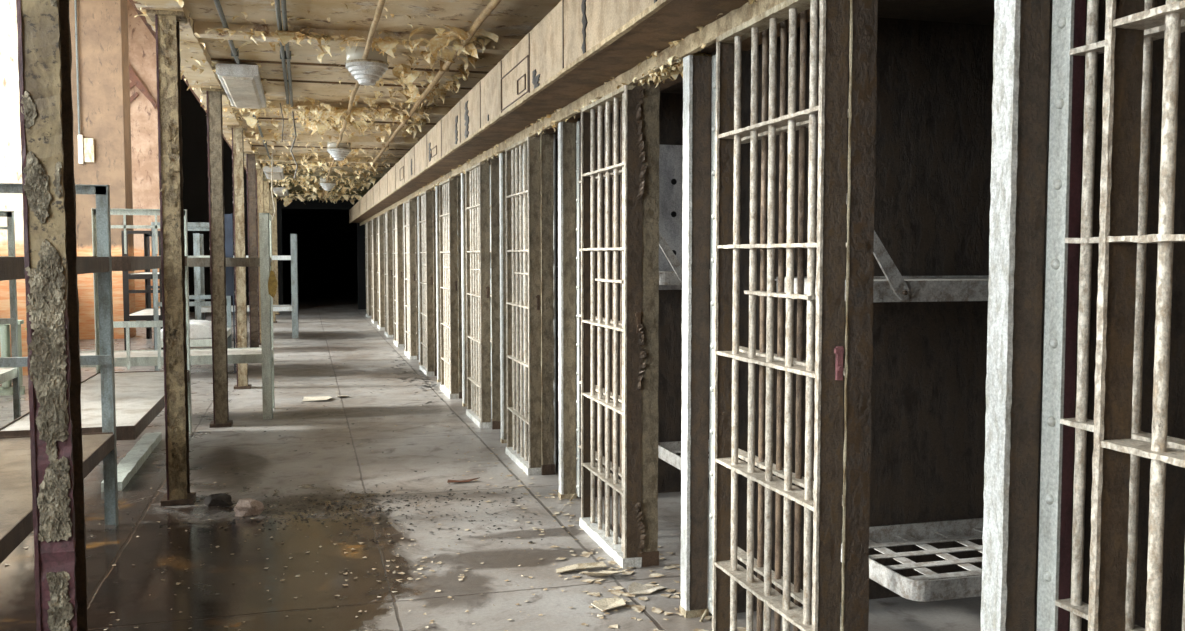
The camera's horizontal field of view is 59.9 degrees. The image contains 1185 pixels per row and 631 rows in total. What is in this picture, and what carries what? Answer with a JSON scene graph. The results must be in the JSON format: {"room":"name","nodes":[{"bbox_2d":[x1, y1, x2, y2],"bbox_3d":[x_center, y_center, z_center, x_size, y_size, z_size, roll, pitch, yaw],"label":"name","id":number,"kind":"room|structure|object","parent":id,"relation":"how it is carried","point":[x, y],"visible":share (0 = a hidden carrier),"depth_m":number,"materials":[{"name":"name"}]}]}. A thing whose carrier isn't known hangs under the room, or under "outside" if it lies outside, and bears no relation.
{"room":"prison interior","nodes":[
{"label":"prison interior","id":0,"kind":"room"},
{"bbox_2d":[0,0,27,375],"bbox_3d":[-7.426,-3.763,12.884,1.150,9.000,0.800,-1,3,-16],"label":"window","id":1,"kind":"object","parent":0,"point":[10,132],"visible":0.2,"depth_m":12.65,"materials":[{"name":"glass"}]},
{"bbox_2d":[181,79,365,311],"bbox_3d":[-7.940,-4.638,27.772,8.400,9.000,0.200,-1,3,-16],"label":"wall","id":2,"kind":"structure","parent":0,"point":[193,116],"depth_m":27.15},
{"bbox_2d":[282,209,357,294],"bbox_3d":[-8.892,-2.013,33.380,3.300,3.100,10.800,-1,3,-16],"label":"doorway","id":3,"kind":"structure","parent":0,"point":[326,239],"depth_m":38.51,"materials":[{"name":"black"}]},
{"bbox_2d":[184,0,560,199],"bbox_3d":[-2.705,-2.227,11.593,2.900,0.115,34.000,-1,3,-16],"label":"ceiling","id":4,"kind":"structure","parent":0,"point":[517,18],"depth_m":7.75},
{"bbox_2d":[129,0,246,170],"bbox_3d":[-4.120,-2.286,11.193,0.040,0.350,34.000,-1,3,-16],"label":"beam","id":5,"kind":"structure","parent":4,"relation":"attached to","point":[143,18],"depth_m":6.76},
{"bbox_2d":[133,0,277,201],"bbox_3d":[-3.986,-2.126,11.240,0.252,0.087,34.000,-1,3,-16],"label":"beam","id":6,"kind":"structure","parent":4,"relation":"attached to","point":[196,50],"depth_m":7.70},
{"bbox_2d":[214,0,239,63],"bbox_3d":[-1.730,-1.730,4.380,0.051,0.056,7.150,-1,3,-16],"label":"conduit","id":7,"kind":"object","parent":4,"relation":"attached to","point":[234,53],"visible":0.89,"depth_m":6.55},
{"bbox_2d":[216,63,265,108],"bbox_3d":[-2.953,-1.917,8.708,0.308,0.105,1.762,-1,3,-16],"label":"ceiling light","id":8,"kind":"object","parent":4,"relation":"attached to","point":[242,84],"visible":1,"depth_m":8.22,"materials":[{"name":"white metal"}]},
{"bbox_2d":[221,76,261,108],"bbox_3d":[-2.953,-1.875,8.710,0.240,0.020,1.630,-1,3,-16],"label":"diffuser","id":9,"kind":"object","parent":8,"relation":"attached to","point":[242,91],"depth_m":8.51,"materials":[{"name":"white plastic"}]},
{"bbox_2d":[271,149,275,221],"bbox_3d":[-4.501,-1.799,14.444,0.099,1.064,0.017,-1,3,-16],"label":"wire","id":10,"kind":"object","parent":4,"relation":"hanging from","point":[272,149],"visible":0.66,"depth_m":14.44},
{"bbox_2d":[263,166,284,179],"bbox_3d":[-5.486,-2.448,17.744,0.308,0.105,1.762,-1,3,-16],"label":"ceiling light","id":11,"kind":"object","parent":4,"relation":"attached to","point":[278,174],"visible":0.78,"depth_m":17.07,"materials":[{"name":"white metal"}]},
{"bbox_2d":[266,172,281,179],"bbox_3d":[-5.486,-2.406,17.747,0.240,0.020,1.630,-1,3,-16],"label":"diffuser","id":12,"kind":"object","parent":11,"relation":"attached to","point":[276,175],"depth_m":17.61,"materials":[{"name":"white plastic"}]},
{"bbox_2d":[274,0,288,103],"bbox_3d":[-1.684,-1.792,5.456,0.045,0.059,9.200,-1,3,-16],"label":"conduit","id":13,"kind":"object","parent":4,"relation":"attached to","point":[277,2],"visible":0.89,"depth_m":7.42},
{"bbox_2d":[281,0,292,111],"bbox_3d":[-1.717,-1.806,5.706,0.045,0.059,9.700,-1,3,-16],"label":"conduit","id":14,"kind":"object","parent":4,"relation":"attached to","point":[283,2],"visible":0.85,"depth_m":7.42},
{"bbox_2d":[290,112,297,177],"bbox_3d":[-3.021,-1.737,10.404,0.074,0.694,0.055,3,5,44],"label":"wire","id":15,"kind":"object","parent":14,"relation":"hanging from","point":[292,112],"visible":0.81,"depth_m":10.40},
{"bbox_2d":[269,181,375,186],"bbox_3d":[-5.333,-2.724,21.417,2.660,0.087,0.172,-1,3,-16],"label":"cross beam","id":16,"kind":"structure","parent":4,"relation":"attached to","point":[277,183],"depth_m":21.19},
{"bbox_2d":[135,0,514,206],"bbox_3d":[-4.276,-2.309,16.080,2.369,0.279,22.548,-1,3,-16],"label":"paint","id":17,"kind":"object","parent":4,"relation":"attached to","point":[387,45],"visible":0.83,"depth_m":9.79,"materials":[{"name":"paint"}]},
{"bbox_2d":[264,170,385,176],"bbox_3d":[-4.551,-2.561,18.629,2.660,0.086,0.171,-1,3,-16],"label":"cross beam","id":18,"kind":"structure","parent":4,"relation":"attached to","point":[316,173],"depth_m":18.52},
{"bbox_2d":[320,176,335,190],"bbox_3d":[-5.082,-2.527,19.751,0.310,0.270,0.310,-1,3,-16],"label":"dome lamp","id":19,"kind":"object","parent":4,"relation":"attached to","point":[326,186],"visible":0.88,"depth_m":19.65,"materials":[{"name":"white glass"}]},
{"bbox_2d":[288,190,367,194],"bbox_3d":[-6.114,-2.888,24.205,2.660,0.086,0.172,-1,3,-16],"label":"cross beam","id":20,"kind":"structure","parent":4,"relation":"attached to","point":[290,191],"depth_m":24.22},
{"bbox_2d":[257,155,401,163],"bbox_3d":[-3.770,-2.397,15.841,2.660,0.086,0.172,-1,3,-16],"label":"cross beam","id":21,"kind":"structure","parent":4,"relation":"attached to","point":[311,158],"depth_m":15.69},
{"bbox_2d":[246,132,421,144],"bbox_3d":[-2.988,-2.232,13.053,2.660,0.086,0.172,-1,3,-16],"label":"cross beam","id":22,"kind":"structure","parent":4,"relation":"attached to","point":[267,136],"depth_m":12.93,"materials":[{"name":"wood"}]},
{"bbox_2d":[327,142,350,160],"bbox_3d":[-3.304,-2.154,13.406,0.310,0.270,0.310,-1,3,-16],"label":"dome lamp","id":23,"kind":"object","parent":4,"relation":"attached to","point":[339,153],"visible":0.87,"depth_m":13.31,"materials":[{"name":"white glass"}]},
{"bbox_2d":[230,100,452,116],"bbox_3d":[-2.220,-2.071,10.313,2.660,0.087,0.172,-1,3,-16],"label":"cross beam","id":24,"kind":"structure","parent":4,"relation":"attached to","point":[435,111],"depth_m":10.22,"materials":[{"name":"wood"}]},
{"bbox_2d":[321,0,384,197],"bbox_3d":[-3.242,-2.210,13.108,0.058,0.123,24.801,-1,3,-16],"label":"ceiling pipe","id":25,"kind":"object","parent":4,"relation":"attached to","point":[381,3],"visible":0.67,"depth_m":7.12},
{"bbox_2d":[193,21,520,54],"bbox_3d":[-1.304,-1.879,7.045,2.660,0.086,0.172,-1,3,-16],"label":"cross beam","id":26,"kind":"structure","parent":4,"relation":"attached to","point":[502,46],"depth_m":6.86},
{"bbox_2d":[345,46,388,85],"bbox_3d":[-1.632,-1.803,7.446,0.310,0.270,0.310,-1,3,-16],"label":"dome lamp","id":27,"kind":"object","parent":4,"relation":"attached to","point":[367,72],"visible":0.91,"depth_m":7.34,"materials":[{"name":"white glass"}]},
{"bbox_2d":[368,0,500,169],"bbox_3d":[-1.513,-1.997,9.237,0.070,0.093,16.400,-1,3,-16],"label":"ceiling pipe","id":28,"kind":"object","parent":4,"relation":"attached to","point":[444,67],"visible":0.89,"depth_m":7.88,"materials":[{"name":"metal"}]},
{"bbox_2d":[402,205,404,347],"bbox_3d":[-3.175,-0.666,17.236,0.106,2.313,1.256,-1,3,-16],"label":"post","id":29,"kind":"object","parent":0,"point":[402,205],"visible":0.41,"depth_m":16.66,"materials":[{"name":"metal"}]},
{"bbox_2d":[415,198,418,359],"bbox_3d":[-2.629,-0.551,15.283,0.102,2.313,1.257,-1,3,-16],"label":"post","id":30,"kind":"object","parent":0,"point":[416,225],"visible":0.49,"depth_m":14.71,"materials":[{"name":"metal"}]},
{"bbox_2d":[0,295,980,630],"bbox_3d":[-4.813,0.570,16.888,8.400,0.120,45.000,-1,3,-16],"label":"floor","id":31,"kind":"structure","parent":0,"point":[226,590],"depth_m":5.63,"materials":[{"name":"concrete"}]},
{"bbox_2d":[0,211,20,419],"bbox_3d":[-5.093,0.094,7.939,0.700,1.881,2.004,-1,3,-16],"label":"bunk","id":32,"kind":"object","parent":31,"relation":"on","point":[6,373],"visible":0.75,"depth_m":8.96,"materials":[{"name":"grey metal"}]},
{"bbox_2d":[0,320,24,395],"bbox_3d":[-6.605,0.459,10.939,0.990,0.800,0.160,-1,3,-16],"label":"radiator","id":33,"kind":"object","parent":31,"relation":"on","point":[6,388],"visible":0.5,"depth_m":11.00,"materials":[{"name":"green metal"}]},
{"bbox_2d":[16,0,87,630],"bbox_3d":[-1.703,-0.147,3.243,0.200,2.936,0.230,-1,3,-16],"label":"steel column","id":34,"kind":"structure","parent":31,"relation":"on","point":[43,26],"depth_m":3.18,"materials":[{"name":"metal"}]},
{"bbox_2d":[0,183,118,563],"bbox_3d":[-2.618,0.308,4.298,0.700,1.881,2.704,-1,3,-16],"label":"bunk","id":35,"kind":"object","parent":31,"relation":"on","point":[16,516],"visible":0.68,"depth_m":5.51,"materials":[{"name":"grey metal"}]},
{"bbox_2d":[0,208,191,439],"bbox_3d":[-3.350,0.139,7.167,0.720,1.881,2.975,-1,3,-16],"label":"bunk","id":36,"kind":"object","parent":31,"relation":"on","point":[139,395],"visible":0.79,"depth_m":7.44,"materials":[{"name":"green paint"}]},
{"bbox_2d":[69,0,135,339],"bbox_3d":[-8.989,-4.090,18.460,1.150,9.000,0.800,-1,3,-16],"label":"wall pier","id":37,"kind":"object","parent":31,"relation":"on","point":[102,25],"visible":0.44,"depth_m":18.19,"materials":[{"name":"beige paint"}]},
{"bbox_2d":[74,0,94,163],"bbox_3d":[-8.897,-5.038,17.962,0.250,4.750,0.100,-1,3,-16],"label":"switch box","id":38,"kind":"object","parent":37,"relation":"attached to","point":[86,150],"visible":1,"depth_m":18.02,"materials":[{"name":"white plastic"}]},
{"bbox_2d":[101,432,161,491],"bbox_3d":[-3.312,1.034,7.454,0.126,0.066,1.900,-1,3,-16],"label":"board","id":39,"kind":"object","parent":31,"relation":"on","point":[130,464],"visible":0.89,"depth_m":7.34,"materials":[{"name":"green paint"}]},
{"bbox_2d":[121,231,162,350],"bbox_3d":[-7.380,-0.460,17.356,0.620,1.881,2.404,-1,3,-16],"label":"bunk","id":40,"kind":"object","parent":31,"relation":"on","point":[146,314],"visible":0.49,"depth_m":16.23,"materials":[{"name":"grey metal"}]},
{"bbox_2d":[127,0,159,310],"bbox_3d":[-10.553,-4.418,24.035,1.150,9.000,0.800,-1,3,-16],"label":"wall pier","id":41,"kind":"object","parent":31,"relation":"on","point":[142,44],"visible":0.22,"depth_m":23.70,"materials":[{"name":"beige paint"}]},
{"bbox_2d":[129,65,156,108],"bbox_3d":[-10.489,-5.375,23.529,0.970,1.270,0.060,-1,3,-16],"label":"board","id":42,"kind":"object","parent":41,"relation":"attached to","point":[133,77],"visible":0.46,"depth_m":23.55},
{"bbox_2d":[23,213,274,419],"bbox_3d":[-3.988,0.005,9.441,2.004,1.881,0.720,-1,3,-16],"label":"bunk","id":43,"kind":"object","parent":31,"relation":"on","point":[264,354],"visible":0.48,"depth_m":9.34,"materials":[{"name":"green paint"}]},
{"bbox_2d":[268,262,277,297],"bbox_3d":[-2.902,-0.324,9.338,0.085,0.330,0.006,-1,3,-16],"label":"tag","id":44,"kind":"object","parent":43,"relation":"hanging from","point":[272,282],"visible":1,"depth_m":9.34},
{"bbox_2d":[146,10,195,506],"bbox_3d":[-2.521,-0.323,6.186,0.200,2.932,0.230,-1,3,-16],"label":"steel column","id":45,"kind":"structure","parent":31,"relation":"on","point":[167,28],"depth_m":6.11,"materials":[{"name":"metal"}]},
{"bbox_2d":[151,222,231,370],"bbox_3d":[-5.050,-0.209,13.083,0.720,1.881,2.104,-1,3,-16],"label":"bunk","id":46,"kind":"object","parent":31,"relation":"on","point":[191,226],"visible":0.22,"depth_m":12.10,"materials":[{"name":"grey metal"}]},
{"bbox_2d":[161,320,211,339],"bbox_3d":[-4.939,0.170,12.668,0.660,0.190,0.800,-1,3,-16],"label":"mattress","id":47,"kind":"object","parent":46,"relation":"on","point":[199,329],"visible":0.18,"depth_m":12.33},
{"bbox_2d":[201,88,232,427],"bbox_3d":[-3.271,-0.489,8.983,0.200,2.929,0.230,-1,3,-16],"label":"steel column","id":48,"kind":"structure","parent":31,"relation":"on","point":[213,95],"depth_m":8.91,"materials":[{"name":"metal"}]},
{"bbox_2d":[204,493,232,506],"bbox_3d":[-2.243,1.106,6.176,0.168,0.067,0.117,-1,3,-16],"label":"chunk","id":49,"kind":"object","parent":31,"relation":"on","point":[220,499],"visible":1,"depth_m":6.14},
{"bbox_2d":[224,213,235,371],"bbox_3d":[-4.659,-0.287,13.146,0.150,2.030,0.040,-1,3,-16],"label":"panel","id":50,"kind":"object","parent":31,"relation":"on","point":[228,218],"visible":0.55,"depth_m":13.12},
{"bbox_2d":[227,125,251,388],"bbox_3d":[-3.949,-0.638,11.530,0.200,2.929,0.230,-1,3,-16],"label":"steel column","id":51,"kind":"structure","parent":31,"relation":"on","point":[237,131],"depth_m":11.45,"materials":[{"name":"metal"}]},
{"bbox_2d":[193,233,298,337],"bbox_3d":[-6.263,-0.538,18.684,1.754,1.881,0.720,-1,3,-16],"label":"bunk","id":52,"kind":"object","parent":31,"relation":"on","point":[198,243],"visible":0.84,"depth_m":18.54,"materials":[{"name":"grey metal"}]},
{"bbox_2d":[234,498,263,516],"bbox_3d":[-1.994,1.109,5.973,0.174,0.084,0.124,-1,3,-16],"label":"chunk","id":53,"kind":"object","parent":31,"relation":"on","point":[247,506],"visible":1,"depth_m":5.94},
{"bbox_2d":[244,152,258,347],"bbox_3d":[-4.757,-0.808,14.415,0.200,2.928,0.230,-1,3,-16],"label":"steel column","id":54,"kind":"structure","parent":31,"relation":"on","point":[250,156],"depth_m":14.33,"materials":[{"name":"metal"}]},
{"bbox_2d":[256,169,263,344],"bbox_3d":[-5.539,-0.972,17.202,0.200,2.929,0.230,-1,3,-16],"label":"steel column","id":55,"kind":"structure","parent":31,"relation":"on","point":[259,172],"depth_m":17.08,"materials":[{"name":"metal"}]},
{"bbox_2d":[263,181,273,331],"bbox_3d":[-6.321,-1.137,19.990,0.200,2.928,0.230,-1,3,-16],"label":"steel column","id":56,"kind":"structure","parent":31,"relation":"on","point":[265,183],"depth_m":19.85,"materials":[{"name":"metal"}]},
{"bbox_2d":[269,190,276,322],"bbox_3d":[-7.102,-1.300,22.778,0.200,2.928,0.230,-1,3,-16],"label":"steel column","id":57,"kind":"structure","parent":31,"relation":"on","point":[271,206],"depth_m":22.68,"materials":[{"name":"metal"}]},
{"bbox_2d":[274,197,279,314],"bbox_3d":[-7.884,-1.465,25.566,0.200,2.925,0.230,-1,3,-16],"label":"steel column","id":58,"kind":"structure","parent":31,"relation":"on","point":[275,198],"depth_m":25.48,"materials":[{"name":"metal"}]},
{"bbox_2d":[101,357,542,566],"bbox_3d":[-2.682,0.892,10.303,2.609,0.006,11.402,-1,3,-16],"label":"crumbs","id":59,"kind":"object","parent":31,"relation":"on","point":[383,495],"visible":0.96,"depth_m":6.17,"materials":[{"name":"beige paint"}]},
{"bbox_2d":[365,222,371,317],"bbox_3d":[-5.425,-1.107,24.895,0.102,2.294,0.825,-1,3,-16],"label":"gate","id":60,"kind":"object","parent":31,"relation":"on","point":[367,224],"visible":0.99,"depth_m":24.55,"materials":[{"name":"metal"}]},
{"bbox_2d":[370,219,377,323],"bbox_3d":[-4.859,-0.989,22.878,0.102,2.294,0.825,-1,3,-16],"label":"gate","id":61,"kind":"object","parent":31,"relation":"on","point":[374,319],"visible":0.99,"depth_m":22.54,"materials":[{"name":"metal"}]},
{"bbox_2d":[5,344,745,630],"bbox_3d":[-3.227,0.910,9.986,5.154,0.006,15.126,-1,3,-16],"label":"chips","id":62,"kind":"object","parent":31,"relation":"on","point":[638,608],"visible":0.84,"depth_m":4.80,"materials":[{"name":"paint"}]},
{"bbox_2d":[376,215,384,329],"bbox_3d":[-4.331,-0.878,20.993,0.102,2.294,0.825,-1,3,-16],"label":"gate","id":63,"kind":"object","parent":31,"relation":"on","point":[379,219],"visible":0.99,"depth_m":20.66,"materials":[{"name":"metal"}]},
{"bbox_2d":[384,211,392,337],"bbox_3d":[-3.781,-0.762,19.032,0.102,2.294,0.825,-1,3,-16],"label":"gate","id":64,"kind":"object","parent":31,"relation":"on","point":[388,280],"visible":1,"depth_m":18.70,"materials":[{"name":"metal"}]},
{"bbox_2d":[393,206,403,346],"bbox_3d":[-3.228,-0.647,17.062,0.102,2.294,0.825,-1,3,-16],"label":"gate","id":65,"kind":"object","parent":31,"relation":"on","point":[397,211],"visible":1,"depth_m":16.73,"materials":[{"name":"metal"}]},
{"bbox_2d":[404,200,416,358],"bbox_3d":[-2.687,-0.533,15.132,0.102,2.294,0.825,-1,3,-16],"label":"gate","id":66,"kind":"object","parent":31,"relation":"on","point":[409,205],"visible":1,"depth_m":14.81,"materials":[{"name":"metal"}]},
{"bbox_2d":[417,196,419,364],"bbox_3d":[-2.310,-0.474,14.059,0.139,2.303,0.140,-1,3,-16],"label":"post","id":67,"kind":"object","parent":31,"relation":"on","point":[417,196],"visible":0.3,"depth_m":14.05,"materials":[{"name":"metal"}]},
{"bbox_2d":[419,191,433,375],"bbox_3d":[-2.127,-0.416,13.134,0.102,2.294,0.825,-1,3,-16],"label":"gate","id":68,"kind":"object","parent":31,"relation":"on","point":[426,197],"visible":1,"depth_m":12.82,"materials":[{"name":"metal"}]},
{"bbox_2d":[432,189,436,375],"bbox_3d":[-2.079,-0.437,13.333,0.109,2.313,1.256,-1,3,-16],"label":"post","id":69,"kind":"object","parent":31,"relation":"on","point":[433,191],"visible":0.36,"depth_m":12.73,"materials":[{"name":"metal"}]},
{"bbox_2d":[435,186,440,381],"bbox_3d":[-1.763,-0.360,12.108,0.139,2.303,0.140,-1,3,-16],"label":"post","id":70,"kind":"object","parent":31,"relation":"on","point":[436,187],"visible":0.43,"depth_m":12.10,"materials":[{"name":"metal"}]},
{"bbox_2d":[439,178,458,398],"bbox_3d":[-1.553,-0.295,11.086,0.102,2.294,0.825,-1,3,-16],"label":"gate","id":71,"kind":"object","parent":31,"relation":"on","point":[448,224],"visible":1,"depth_m":10.90,"materials":[{"name":"metal"}]},
{"bbox_2d":[457,176,462,398],"bbox_3d":[-1.524,-0.321,11.347,0.104,2.312,1.327,-1,3,-16],"label":"post","id":72,"kind":"object","parent":31,"relation":"on","point":[458,177],"visible":0.13,"depth_m":10.71,"materials":[{"name":"metal"}]},
{"bbox_2d":[461,173,466,406],"bbox_3d":[-1.216,-0.245,10.156,0.139,2.303,0.140,-1,3,-16],"label":"post","id":73,"kind":"object","parent":31,"relation":"on","point":[463,204],"visible":0.39,"depth_m":10.15,"materials":[{"name":"metal"}]},
{"bbox_2d":[465,162,490,427],"bbox_3d":[-1.036,-0.187,9.240,0.102,2.294,0.825,-1,3,-16],"label":"gate","id":74,"kind":"object","parent":31,"relation":"on","point":[478,410],"visible":1,"depth_m":9.11,"materials":[{"name":"metal"}]},
{"bbox_2d":[489,159,500,429],"bbox_3d":[-0.985,-0.207,9.419,0.102,2.313,1.277,-1,3,-16],"label":"post","id":75,"kind":"object","parent":31,"relation":"on","point":[494,167],"visible":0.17,"depth_m":8.81,"materials":[{"name":"metal"}]},
{"bbox_2d":[499,153,519,442],"bbox_3d":[-0.658,-0.128,8.166,0.139,2.303,0.140,-1,3,-16],"label":"post","id":76,"kind":"object","parent":31,"relation":"on","point":[502,170],"visible":0.4,"depth_m":8.15,"materials":[{"name":"metal"}]},
{"bbox_2d":[505,137,541,475],"bbox_3d":[-0.502,-0.075,7.337,0.102,2.294,0.825,-1,3,-16],"label":"gate","id":77,"kind":"object","parent":31,"relation":"on","point":[523,393],"visible":1,"depth_m":7.24,"materials":[{"name":"metal"}]},
{"bbox_2d":[558,121,580,500],"bbox_3d":[-0.130,-0.017,6.282,0.139,2.303,0.140,-1,3,-16],"label":"post","id":78,"kind":"object","parent":31,"relation":"on","point":[569,133],"visible":0.99,"depth_m":6.27,"materials":[{"name":"metal"}]},
{"bbox_2d":[556,562,606,572],"bbox_3d":[-0.061,1.200,4.902,0.256,0.021,0.073,-1,4,-20],"label":"sheet","id":79,"kind":"object","parent":31,"relation":"on","point":[580,566],"visible":1,"depth_m":4.91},
{"bbox_2d":[582,570,624,576],"bbox_3d":[0.055,1.200,4.795,0.191,0.037,0.103,1,3,10],"label":"sheet","id":80,"kind":"object","parent":31,"relation":"on","point":[601,573],"visible":1,"depth_m":4.77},
{"bbox_2d":[591,598,625,610],"bbox_3d":[0.074,1.230,4.385,0.151,0.021,0.105,-2,4,-35],"label":"sheet","id":81,"kind":"object","parent":31,"relation":"on","point":[604,604],"visible":1,"depth_m":4.39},
{"bbox_2d":[579,85,646,568],"bbox_3d":[0.093,0.048,5.247,0.116,2.294,0.837,-1,3,-16],"label":"gate","id":82,"kind":"object","parent":31,"relation":"on","point":[626,551],"visible":1,"depth_m":5.14,"materials":[{"name":"metal"}]},
{"bbox_2d":[603,170,621,325],"bbox_3d":[0.147,-0.349,5.342,0.093,0.781,0.327,-1,3,-16],"label":"bar","id":83,"kind":"object","parent":82,"relation":"attached to","point":[620,172],"depth_m":5.48,"materials":[{"name":"beige paint"}]},
{"bbox_2d":[629,582,665,593],"bbox_3d":[0.242,1.214,4.588,0.184,0.030,0.094,-1,3,-12],"label":"sheet","id":84,"kind":"object","parent":31,"relation":"on","point":[634,588],"visible":1,"depth_m":4.58,"materials":[{"name":"paper"}]},
{"bbox_2d":[679,55,715,621],"bbox_3d":[0.450,0.104,4.213,0.139,2.303,0.140,-1,3,-16],"label":"post","id":85,"kind":"object","parent":31,"relation":"on","point":[697,148],"visible":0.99,"depth_m":4.21,"materials":[{"name":"metal"}]},
{"bbox_2d":[712,0,848,630],"bbox_3d":[0.595,0.155,3.424,0.102,2.294,0.825,-1,3,-16],"label":"gate","id":86,"kind":"object","parent":31,"relation":"on","point":[825,501],"visible":1,"depth_m":3.29,"materials":[{"name":"metal"}]},
{"bbox_2d":[774,126,787,360],"bbox_3d":[0.675,-0.238,3.459,0.093,0.780,0.082,-1,3,-16],"label":"bar","id":87,"kind":"object","parent":86,"relation":"attached to","point":[782,131],"depth_m":3.56,"materials":[{"name":"brown paint"}]},
{"bbox_2d":[981,0,1085,630],"bbox_3d":[0.982,0.216,2.316,0.139,2.303,0.140,-1,3,-16],"label":"post","id":88,"kind":"object","parent":31,"relation":"on","point":[1021,27],"visible":1,"depth_m":2.29,"materials":[{"name":"metal"}]},
{"bbox_2d":[1088,0,1184,630],"bbox_3d":[1.108,0.263,1.594,0.102,2.294,0.825,-1,3,-16],"label":"gate","id":89,"kind":"object","parent":31,"relation":"on","point":[1126,21],"visible":1,"depth_m":1.95,"materials":[{"name":"metal"}]},
{"bbox_2d":[1125,454,1144,630],"bbox_3d":[1.095,0.443,1.996,0.093,0.349,0.049,-1,3,-16],"label":"bar","id":90,"kind":"object","parent":89,"relation":"attached to","point":[1130,625],"depth_m":2.07,"materials":[{"name":"brown paint"}]},
{"bbox_2d":[519,134,555,474],"bbox_3d":[-0.447,-0.095,7.501,0.102,2.311,1.127,-1,3,-16],"label":"post","id":91,"kind":"object","parent":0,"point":[547,141],"visible":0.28,"depth_m":6.98,"materials":[{"name":"metal"}]},
{"bbox_2d":[519,138,576,440],"bbox_3d":[0.534,-0.251,8.519,2.380,2.500,0.060,-1,3,-16],"label":"wall partition","id":92,"kind":"structure","parent":0,"point":[556,140],"depth_m":8.27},
{"bbox_2d":[577,93,710,497],"bbox_3d":[1.062,-0.140,6.635,2.380,2.500,0.060,-1,3,-16],"label":"wall partition","id":93,"kind":"structure","parent":0,"point":[670,104],"depth_m":6.45,"materials":[{"name":"metal"}]},
{"bbox_2d":[659,145,682,289],"bbox_3d":[0.502,-0.606,6.382,0.440,0.890,0.061,-1,3,-16],"label":"perforated panel","id":94,"kind":"object","parent":93,"relation":"attached to","point":[670,156],"visible":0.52,"depth_m":6.35,"materials":[{"name":"grey metal"}]},
{"bbox_2d":[658,440,708,476],"bbox_3d":[1.333,0.841,6.353,1.780,0.075,0.720,-1,3,-16],"label":"bunk","id":95,"kind":"object","parent":93,"relation":"attached to","point":[666,451],"visible":0.16,"depth_m":6.29,"materials":[{"name":"metal"}]},
{"bbox_2d":[659,231,709,284],"bbox_3d":[1.183,-0.391,6.225,2.080,0.380,0.744,-1,3,-16],"label":"bunk","id":96,"kind":"object","parent":93,"relation":"attached to","point":[674,277],"visible":0.14,"depth_m":5.66,"materials":[{"name":"metal"}]},
{"bbox_2d":[641,82,659,566],"bbox_3d":[0.313,0.068,4.774,0.093,2.293,0.251,-1,3,-16],"label":"post","id":97,"kind":"object","parent":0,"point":[650,300],"depth_m":4.90,"materials":[{"name":"metal"}]},
{"bbox_2d":[660,0,994,93],"bbox_3d":[-0.466,-1.772,12.248,2.250,0.100,34.000,-1,3,-16],"label":"ceiling","id":98,"kind":"structure","parent":0,"point":[981,12],"depth_m":4.23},
{"bbox_2d":[708,15,993,612],"bbox_3d":[1.642,-0.018,4.566,2.380,2.500,0.060,-1,3,-16],"label":"wall partition","id":99,"kind":"structure","parent":0,"point":[933,137],"depth_m":4.46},
{"bbox_2d":[419,0,768,193],"bbox_3d":[-0.740,-1.314,8.329,0.207,0.101,11.105,-1,3,-16],"label":"paint","id":100,"kind":"object","parent":99,"relation":"attached to","point":[676,68],"visible":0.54,"depth_m":4.63,"materials":[{"name":"paint"}]},
{"bbox_2d":[363,0,849,224],"bbox_3d":[-1.662,-1.618,11.921,0.243,0.178,34.000,-1,3,-16],"label":"trim","id":101,"kind":"structure","parent":99,"relation":"attached to","point":[746,44],"depth_m":4.85,"materials":[{"name":"brown paint"}]},
{"bbox_2d":[775,195,988,301],"bbox_3d":[1.763,-0.269,4.157,2.080,0.380,0.744,-1,3,-16],"label":"bunk","id":102,"kind":"object","parent":99,"relation":"attached to","point":[891,287],"visible":0.4,"depth_m":3.65,"materials":[{"name":"metal"}]},
{"bbox_2d":[841,518,983,601],"bbox_3d":[1.913,0.963,4.284,1.780,0.075,0.720,-1,3,-16],"label":"bunk","id":103,"kind":"object","parent":99,"relation":"attached to","point":[929,586],"visible":0.29,"depth_m":4.10,"materials":[{"name":"metal"}]},
{"bbox_2d":[840,0,877,630],"bbox_3d":[0.812,0.021,2.982,0.093,1.866,0.160,-1,3,-16],"label":"post","id":104,"kind":"object","parent":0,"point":[861,116],"depth_m":3.05,"materials":[{"name":"metal"}]},
{"bbox_2d":[1055,0,1104,630],"bbox_3d":[1.049,0.011,2.136,0.093,1.303,0.098,-1,3,-16],"label":"bar","id":105,"kind":"object","parent":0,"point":[1075,606],"depth_m":2.18,"materials":[{"name":"brown paint"}]},
{"bbox_2d":[1034,0,1184,630],"bbox_3d":[2.174,0.093,2.668,2.380,2.500,0.060,-1,3,-16],"label":"wall partition","id":106,"kind":"structure","parent":0,"point":[1174,518],"depth_m":2.39,"materials":[{"name":"metal"}]},
{"bbox_2d":[1131,242,1157,441],"bbox_3d":[1.095,0.050,1.972,0.093,0.379,0.050,-1,3,-16],"label":"bar","id":107,"kind":"object","parent":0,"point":[1136,433],"depth_m":2.04,"materials":[{"name":"brown paint"}]},
{"bbox_2d":[1138,25,1164,235],"bbox_3d":[1.095,-0.346,1.948,0.093,0.388,0.050,-1,3,-16],"label":"bar","id":108,"kind":"object","parent":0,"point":[1155,33],"depth_m":2.02,"materials":[{"name":"brown paint"}]},
{"bbox_3d":[-1.356,-2.007,11.984,0.100,0.400,34.000,-1,3,-16],"label":"wall","id":109,"kind":"structure","parent":0,"visible":0},
{"bbox_2d":[349,0,748,222],"bbox_3d":[-1.746,-1.744,11.891,0.689,0.357,34.000,-1,3,-16],"label":"housing","id":110,"kind":"object","parent":109,"relation":"attached to","point":[578,46],"visible":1,"depth_m":5.44,"materials":[{"name":"beige paint"}]},
{"bbox_2d":[360,0,785,225],"bbox_3d":[-1.787,-1.539,11.891,0.031,0.073,34.000,-1,3,-16],"label":"trim","id":111,"kind":"structure","parent":109,"relation":"attached to","point":[692,43],"depth_m":4.75,"materials":[{"name":"wood"}]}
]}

